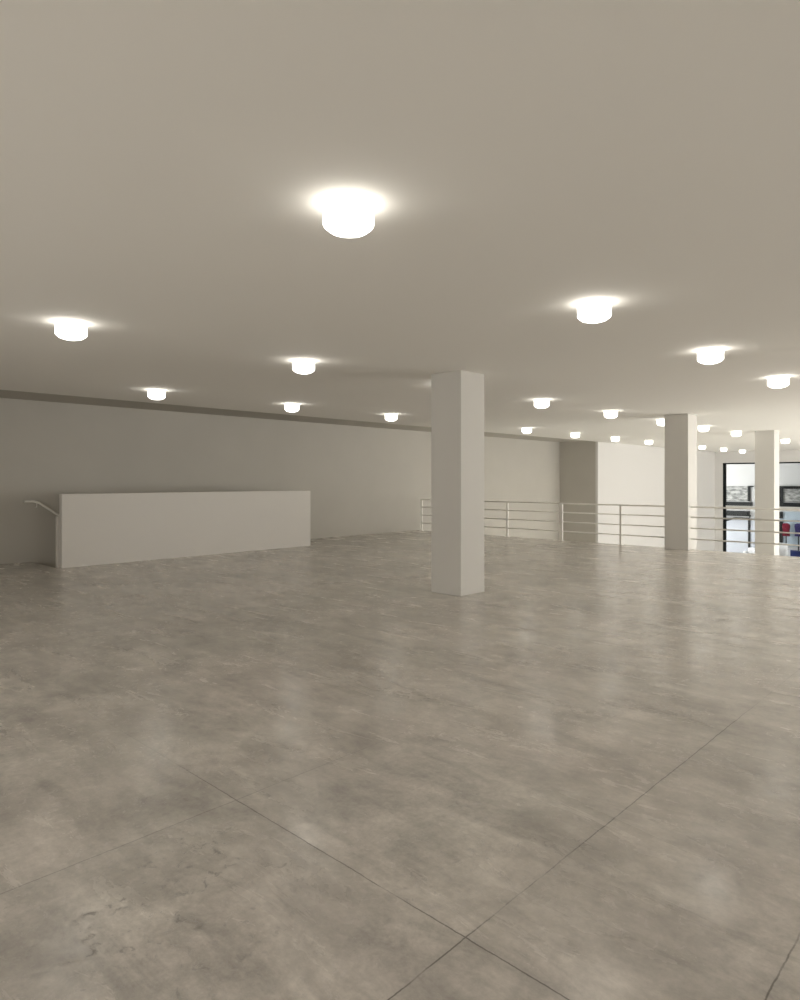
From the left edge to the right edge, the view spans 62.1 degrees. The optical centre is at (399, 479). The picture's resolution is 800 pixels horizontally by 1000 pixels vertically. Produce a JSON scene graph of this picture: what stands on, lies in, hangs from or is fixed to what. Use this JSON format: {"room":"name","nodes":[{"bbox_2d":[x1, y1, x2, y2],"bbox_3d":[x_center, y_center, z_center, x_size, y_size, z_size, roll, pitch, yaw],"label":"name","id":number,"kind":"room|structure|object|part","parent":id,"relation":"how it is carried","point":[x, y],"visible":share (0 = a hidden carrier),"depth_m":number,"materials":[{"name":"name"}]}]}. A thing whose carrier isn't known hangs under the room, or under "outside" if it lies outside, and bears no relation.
{"room":"empty mezzanine hall","nodes":[
{"label":"empty mezzanine hall","id":0,"kind":"room"},
{"bbox_2d":[0,398,559,567],"bbox_3d":[-3.982,1.295,16.537,0.200,6.610,30.420,0,0,44],"label":"wall","id":1,"kind":"structure","parent":0,"point":[360,480],"depth_m":16.43,"materials":[{"name":"grey paint"}]},
{"bbox_2d":[23,500,58,515],"bbox_3d":[-6.161,1.304,14.033,0.098,1.831,3.233,0,0,44],"label":"handrail","id":2,"kind":"object","parent":1,"relation":"attached to","point":[24,501],"visible":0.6,"depth_m":13.05,"materials":[{"name":"white metal"}]},
{"bbox_2d":[0,390,582,441],"bbox_3d":[-3.295,-1.785,15.880,1.700,0.450,30.420,0,0,44],"label":"ceiling strip","id":3,"kind":"object","parent":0,"point":[9,394],"visible":0.22,"depth_m":15.15,"materials":[{"name":"grey paint"}]},
{"bbox_2d":[0,530,799,999],"bbox_3d":[0.040,1.760,6.702,19.200,0.320,21.750,0,0,44],"label":"floor","id":4,"kind":"structure","parent":0,"point":[316,771],"depth_m":3.66,"materials":[{"name":"tile"}]},
{"bbox_2d":[56,490,309,567],"bbox_3d":[-4.242,0.927,14.179,0.220,1.345,5.750,0,0,44],"label":"parapet","id":5,"kind":"object","parent":4,"relation":"on","point":[95,528],"visible":1,"depth_m":13.61,"materials":[{"name":"grey paint"}]},
{"bbox_3d":[-6.258,1.135,12.170,0.080,0.930,0.060,0,0,44],"label":"post","id":6,"kind":"part","parent":5,"relation":"part of","materials":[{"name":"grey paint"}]},
{"bbox_2d":[431,370,483,595],"bbox_3d":[0.827,0.045,9.511,0.540,3.110,0.540,0,0,44],"label":"column","id":7,"kind":"structure","parent":4,"relation":"on","point":[457,397],"depth_m":9.32,"materials":[{"name":"grey paint"}]},
{"bbox_2d":[419,499,664,544],"bbox_3d":[3.449,1.100,18.276,7.765,1.000,0.100,0,0,44],"label":"railing","id":8,"kind":"object","parent":4,"relation":"on","point":[507,510],"visible":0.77,"depth_m":17.48,"materials":[{"name":"white metal"}]},
{"bbox_3d":[0.684,1.117,20.916,0.120,0.966,0.100,0,0,44],"label":"post","id":9,"kind":"part","parent":8,"relation":"part of","materials":[{"name":"white metal"}]},
{"bbox_3d":[3.020,1.117,18.686,0.120,0.966,0.100,0,0,44],"label":"post","id":10,"kind":"part","parent":8,"relation":"part of","materials":[{"name":"white metal"}]},
{"bbox_3d":[3.460,0.618,18.266,7.735,0.035,0.056,0,0,44],"label":"rail","id":11,"kind":"part","parent":8,"relation":"part of","materials":[{"name":"white metal"}]},
{"bbox_3d":[3.460,1.350,18.266,7.735,0.030,0.032,0,0,44],"label":"rail","id":12,"kind":"part","parent":8,"relation":"part of","materials":[{"name":"white metal"}]},
{"bbox_3d":[3.460,1.100,18.266,7.735,0.030,0.032,0,0,44],"label":"rail","id":13,"kind":"part","parent":8,"relation":"part of","materials":[{"name":"white metal"}]},
{"bbox_3d":[3.460,0.850,18.266,7.735,0.030,0.032,0,0,44],"label":"rail","id":14,"kind":"part","parent":8,"relation":"part of","materials":[{"name":"white metal"}]},
{"bbox_3d":[4.243,1.117,17.519,0.120,0.966,0.100,0,0,44],"label":"post","id":15,"kind":"part","parent":8,"relation":"part of","materials":[{"name":"white metal"}]},
{"bbox_3d":[5.436,1.117,16.379,0.120,0.966,0.100,0,0,44],"label":"post","id":16,"kind":"part","parent":8,"relation":"part of","materials":[{"name":"white metal"}]},
{"bbox_2d":[665,414,696,549],"bbox_3d":[6.539,0.045,15.492,0.540,3.110,0.540,0,0,44],"label":"column","id":17,"kind":"structure","parent":4,"relation":"on","point":[680,429],"depth_m":15.28,"materials":[{"name":"grey paint"}]},
{"bbox_2d":[690,506,799,545],"bbox_3d":[10.515,1.100,11.529,10.675,1.000,0.100,0,0,44],"label":"railing","id":18,"kind":"object","parent":4,"relation":"on","point":[690,506],"visible":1,"depth_m":14.38,"materials":[{"name":"white metal"}]},
{"bbox_3d":[10.515,0.618,11.529,10.675,0.035,0.056,0,0,44],"label":"rail","id":19,"kind":"part","parent":18,"relation":"part of","materials":[{"name":"white metal"}]},
{"bbox_3d":[10.515,1.350,11.529,10.675,0.030,0.032,0,0,44],"label":"rail","id":20,"kind":"part","parent":18,"relation":"part of","materials":[{"name":"white metal"}]},
{"bbox_3d":[10.515,1.100,11.529,10.675,0.030,0.032,0,0,44],"label":"rail","id":21,"kind":"part","parent":18,"relation":"part of","materials":[{"name":"white metal"}]},
{"bbox_3d":[10.515,0.850,11.529,10.675,0.030,0.032,0,0,44],"label":"rail","id":22,"kind":"part","parent":18,"relation":"part of","materials":[{"name":"white metal"}]},
{"bbox_2d":[0,0,799,451],"bbox_3d":[8.338,-1.760,14.162,17.500,0.500,44.000,0,0,44],"label":"ceiling","id":23,"kind":"structure","parent":0,"point":[169,169],"depth_m":3.59,"materials":[{"name":"white paint"}]},
{"bbox_2d":[55,320,86,340],"bbox_3d":[-3.161,-1.428,6.392,0.280,0.164,0.280,0,0,44],"label":"ceiling lamp","id":24,"kind":"object","parent":23,"relation":"attached to","point":[71,330],"visible":1,"depth_m":6.29,"materials":[{"name":"white glass"}]},
{"bbox_2d":[148,389,164,399],"bbox_3d":[-4.084,-1.428,11.159,0.280,0.164,0.280,0,0,44],"label":"ceiling lamp","id":25,"kind":"object","parent":23,"relation":"attached to","point":[155,394],"visible":1,"depth_m":11.05,"materials":[{"name":"white glass"}]},
{"bbox_2d":[285,403,298,411],"bbox_3d":[-2.143,-1.428,13.191,0.280,0.164,0.280,0,0,44],"label":"ceiling lamp","id":26,"kind":"object","parent":23,"relation":"attached to","point":[289,407],"visible":1,"depth_m":13.08,"materials":[{"name":"white glass"}]},
{"bbox_2d":[292,359,314,373],"bbox_3d":[-1.220,-1.428,8.424,0.280,0.164,0.280,0,0,44],"label":"ceiling lamp","id":27,"kind":"object","parent":23,"relation":"attached to","point":[301,366],"visible":1,"depth_m":8.32,"materials":[{"name":"white glass"}]},
{"bbox_2d":[323,195,373,237],"bbox_3d":[-0.282,-1.428,3.643,0.280,0.164,0.280,0,0,44],"label":"ceiling lamp","id":28,"kind":"object","parent":23,"relation":"attached to","point":[345,216],"visible":1,"depth_m":3.54,"materials":[{"name":"glass"}]},
{"bbox_2d":[385,413,396,420],"bbox_3d":[-0.203,-1.428,15.223,0.280,0.164,0.280,0,0,44],"label":"ceiling lamp","id":29,"kind":"object","parent":23,"relation":"attached to","point":[389,417],"visible":1,"depth_m":15.11,"materials":[{"name":"white glass"}]},
{"bbox_2d":[522,428,531,433],"bbox_3d":[3.678,-1.428,19.288,0.280,0.164,0.280,0,0,44],"label":"ceiling lamp","id":30,"kind":"object","parent":23,"relation":"attached to","point":[524,430],"visible":1,"depth_m":19.18,"materials":[{"name":"white glass"}]},
{"bbox_2d":[534,399,548,407],"bbox_3d":[2.661,-1.428,12.489,0.280,0.164,0.280,0,0,44],"label":"ceiling lamp","id":31,"kind":"object","parent":23,"relation":"attached to","point":[538,403],"visible":1,"depth_m":12.38,"materials":[{"name":"white glass"}]},
{"bbox_2d":[571,433,579,437],"bbox_3d":[5.619,-1.428,21.320,0.280,0.164,0.280,0,0,44],"label":"ceiling lamp","id":32,"kind":"object","parent":23,"relation":"attached to","point":[573,435],"visible":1,"depth_m":21.21,"materials":[{"name":"white glass"}]},
{"bbox_2d":[577,299,611,322],"bbox_3d":[1.659,-1.428,5.675,0.280,0.164,0.280,0,0,44],"label":"ceiling lamp","id":33,"kind":"object","parent":23,"relation":"attached to","point":[594,310],"visible":1,"depth_m":5.57,"materials":[{"name":"white glass"}]},
{"bbox_2d":[604,410,616,417],"bbox_3d":[4.602,-1.428,14.521,0.280,0.164,0.280,0,0,44],"label":"ceiling lamp","id":34,"kind":"object","parent":23,"relation":"attached to","point":[609,413],"visible":1,"depth_m":14.41,"materials":[{"name":"white glass"}]},
{"bbox_2d":[611,437,618,441],"bbox_3d":[7.560,-1.428,23.352,0.280,0.164,0.280,0,0,44],"label":"ceiling lamp","id":35,"kind":"object","parent":23,"relation":"attached to","point":[614,439],"visible":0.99,"depth_m":23.24,"materials":[{"name":"white glass"}]},
{"bbox_2d":[645,440,652,444],"bbox_3d":[9.500,-1.428,25.385,0.280,0.164,0.280,0,0,44],"label":"ceiling lamp","id":36,"kind":"object","parent":23,"relation":"attached to","point":[648,442],"visible":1,"depth_m":25.28,"materials":[{"name":"white glass"}]},
{"bbox_2d":[657,419,664,425],"bbox_3d":[6.542,-1.428,16.553,0.280,0.164,0.280,0,0,44],"label":"ceiling lamp","id":37,"kind":"object","parent":23,"relation":"attached to","point":[661,422],"visible":0.69,"depth_m":16.45,"materials":[{"name":"white glass"}]},
{"bbox_2d":[698,426,708,431],"bbox_3d":[8.483,-1.428,18.585,0.280,0.164,0.280,0,0,44],"label":"ceiling lamp","id":38,"kind":"object","parent":23,"relation":"attached to","point":[700,428],"visible":1,"depth_m":18.48,"materials":[{"name":"white glass"}]},
{"bbox_2d":[697,348,723,363],"bbox_3d":[3.599,-1.428,7.708,0.280,0.164,0.280,0,0,44],"label":"ceiling lamp","id":39,"kind":"object","parent":23,"relation":"attached to","point":[707,355],"visible":1,"depth_m":7.61,"materials":[{"name":"white glass"}]},
{"bbox_2d":[731,431,740,436],"bbox_3d":[10.424,-1.428,20.618,0.280,0.164,0.280,0,0,44],"label":"ceiling lamp","id":40,"kind":"object","parent":23,"relation":"attached to","point":[733,433],"visible":1,"depth_m":20.51,"materials":[{"name":"white glass"}]},
{"bbox_2d":[767,376,788,387],"bbox_3d":[5.540,-1.428,9.740,0.280,0.164,0.280,0,0,44],"label":"ceiling lamp","id":41,"kind":"object","parent":23,"relation":"attached to","point":[774,381],"visible":1,"depth_m":9.64,"materials":[{"name":"white glass"}]},
{"bbox_2d":[781,439,789,443],"bbox_3d":[14.305,-1.428,24.682,0.280,0.164,0.280,0,0,44],"label":"ceiling lamp","id":42,"kind":"object","parent":23,"relation":"attached to","point":[784,441],"visible":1,"depth_m":24.58,"materials":[{"name":"white glass"}]},
{"bbox_2d":[560,441,595,542],"bbox_3d":[7.170,1.295,27.057,1.800,6.610,0.200,0,0,44],"label":"wall","id":43,"kind":"structure","parent":0,"point":[578,458],"depth_m":26.88,"materials":[{"name":"grey paint"}]},
{"bbox_2d":[596,442,714,550],"bbox_3d":[12.477,1.295,31.239,0.100,6.610,13.580,0,0,44],"label":"wall","id":44,"kind":"structure","parent":0,"point":[627,474],"depth_m":29.14,"materials":[{"name":"white paint"}]},
{"bbox_2d":[715,450,799,550],"bbox_3d":[23.427,1.545,29.964,17.500,6.110,0.300,0,0,44],"label":"wall","id":45,"kind":"structure","parent":0,"point":[784,455],"depth_m":35.63,"materials":[{"name":"white paint"}]},
{"bbox_2d":[723,462,799,551],"bbox_3d":[20.645,1.845,32.552,9.100,5.510,0.140,0,0,44],"label":"window","id":46,"kind":"structure","parent":45,"relation":"in","point":[724,464],"depth_m":35.56,"materials":[{"name":"grey metal"}]},
{"bbox_3d":[7.706,4.700,14.730,19.200,0.200,43.950,0,0,44],"label":"floor","id":47,"kind":"structure","parent":0,"visible":0},
{"bbox_2d":[755,430,778,554],"bbox_3d":[11.304,1.545,20.482,0.540,6.110,0.540,0,0,44],"label":"column","id":48,"kind":"structure","parent":47,"relation":"on","point":[767,441],"depth_m":20.28,"materials":[{"name":"grey paint"}]},
{"label":"outside","id":49,"kind":"structure","parent":0,"visible":0},
{"bbox_3d":[24.852,4.710,31.818,32.000,0.180,4.450,0,0,44],"label":"pavement","id":50,"kind":"object","parent":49,"visible":0},
{"bbox_2d":[743,548,754,553],"bbox_3d":[19.345,4.185,36.586,0.720,0.869,0.640,0,0,44],"label":"armchair","id":51,"kind":"object","parent":50,"relation":"on","point":[750,550],"visible":0.16,"depth_m":36.73,"materials":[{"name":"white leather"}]},
{"bbox_3d":[19.517,4.125,36.767,0.500,0.749,0.140,0,0,44],"label":"backrest","id":52,"kind":"part","parent":51,"relation":"part of","materials":[{"name":"white leather"}]},
{"bbox_2d":[779,543,789,555],"bbox_3d":[20.411,4.008,35.569,0.720,1.225,0.640,0,0,44],"label":"armchair","id":53,"kind":"object","parent":50,"relation":"on","point":[784,550],"visible":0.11,"depth_m":35.63,"materials":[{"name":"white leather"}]},
{"bbox_3d":[20.614,4.070,35.347,0.120,0.860,0.600,0,0,44],"label":"armrest","id":54,"kind":"part","parent":53,"relation":"part of","materials":[{"name":"white leather"}]},
{"bbox_2d":[782,523,789,542],"bbox_3d":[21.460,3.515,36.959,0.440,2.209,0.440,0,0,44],"label":"bar stool","id":55,"kind":"object","parent":50,"relation":"on","point":[786,527],"visible":0.61,"depth_m":36.89,"materials":[{"name":"red metal"}]},
{"bbox_2d":[790,550,799,556],"bbox_3d":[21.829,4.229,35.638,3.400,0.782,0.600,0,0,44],"label":"armchair","id":56,"kind":"object","parent":50,"relation":"on","point":[795,553],"depth_m":35.83,"materials":[{"name":"blue fabric"}]},
{"bbox_2d":[794,523,799,550],"bbox_3d":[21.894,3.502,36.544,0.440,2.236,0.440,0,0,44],"label":"bar stool","id":57,"kind":"object","parent":50,"relation":"on","point":[797,525],"visible":0.63,"depth_m":36.52,"materials":[{"name":"blue metal"}]},
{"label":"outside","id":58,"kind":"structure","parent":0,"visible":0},
{"bbox_2d":[726,463,799,550],"bbox_3d":[26.251,0.950,33.283,32.000,7.700,0.400,0,0,44],"label":"wall","id":59,"kind":"structure","parent":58,"point":[789,473],"depth_m":38.55,"materials":[{"name":"white paint"}]},
{"bbox_2d":[726,510,750,520],"bbox_3d":[19.419,2.182,39.111,2.246,0.746,0.595,0,0,44],"label":"awning","id":60,"kind":"object","parent":59,"relation":"attached to","point":[728,513],"visible":0.48,"depth_m":38.63,"materials":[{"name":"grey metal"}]},
{"bbox_2d":[726,486,753,505],"bbox_3d":[19.608,0.928,39.253,2.322,1.182,0.140,0,0,44],"label":"window","id":61,"kind":"structure","parent":59,"relation":"in","point":[733,493],"depth_m":38.99,"materials":[{"name":"grey glass"}]},
{"bbox_3d":[19.543,0.801,39.363,1.960,0.878,0.030,0,0,44],"label":"mottled pane","id":62,"kind":"part","parent":61,"relation":"part of","materials":[{"name":"grey glass"}]},
{"bbox_2d":[726,517,754,552],"bbox_3d":[19.736,3.423,39.144,2.198,2.400,0.120,0,0,44],"label":"door","id":63,"kind":"structure","parent":59,"relation":"in","point":[745,536],"depth_m":38.99,"materials":[{"name":"clear glass"}]},
{"bbox_3d":[20.264,3.124,38.599,0.107,1.593,0.060,0,0,44],"label":"post","id":64,"kind":"part","parent":63,"relation":"part of","materials":[{"name":"grey metal"}]},
{"bbox_2d":[779,512,799,546],"bbox_3d":[22.285,2.752,36.696,2.440,1.946,0.140,0,0,44],"label":"window","id":65,"kind":"structure","parent":59,"relation":"in","point":[792,539],"depth_m":37.16,"materials":[{"name":"clear glass"}]},
{"bbox_3d":[21.451,2.933,37.451,0.192,1.175,0.080,0,0,44],"label":"post","id":66,"kind":"part","parent":65,"relation":"part of","materials":[{"name":"grey metal"}]},
{"bbox_2d":[779,486,799,506],"bbox_3d":[22.058,0.938,36.913,1.761,1.200,0.140,0,0,44],"label":"window","id":67,"kind":"structure","parent":59,"relation":"in","point":[786,493],"depth_m":37.17,"materials":[{"name":"grey metal"}]},
{"bbox_3d":[22.077,0.873,36.943,1.394,0.733,0.030,0,0,44],"label":"mottled pane","id":68,"kind":"part","parent":67,"relation":"part of","materials":[{"name":"grey glass"}]}
]}

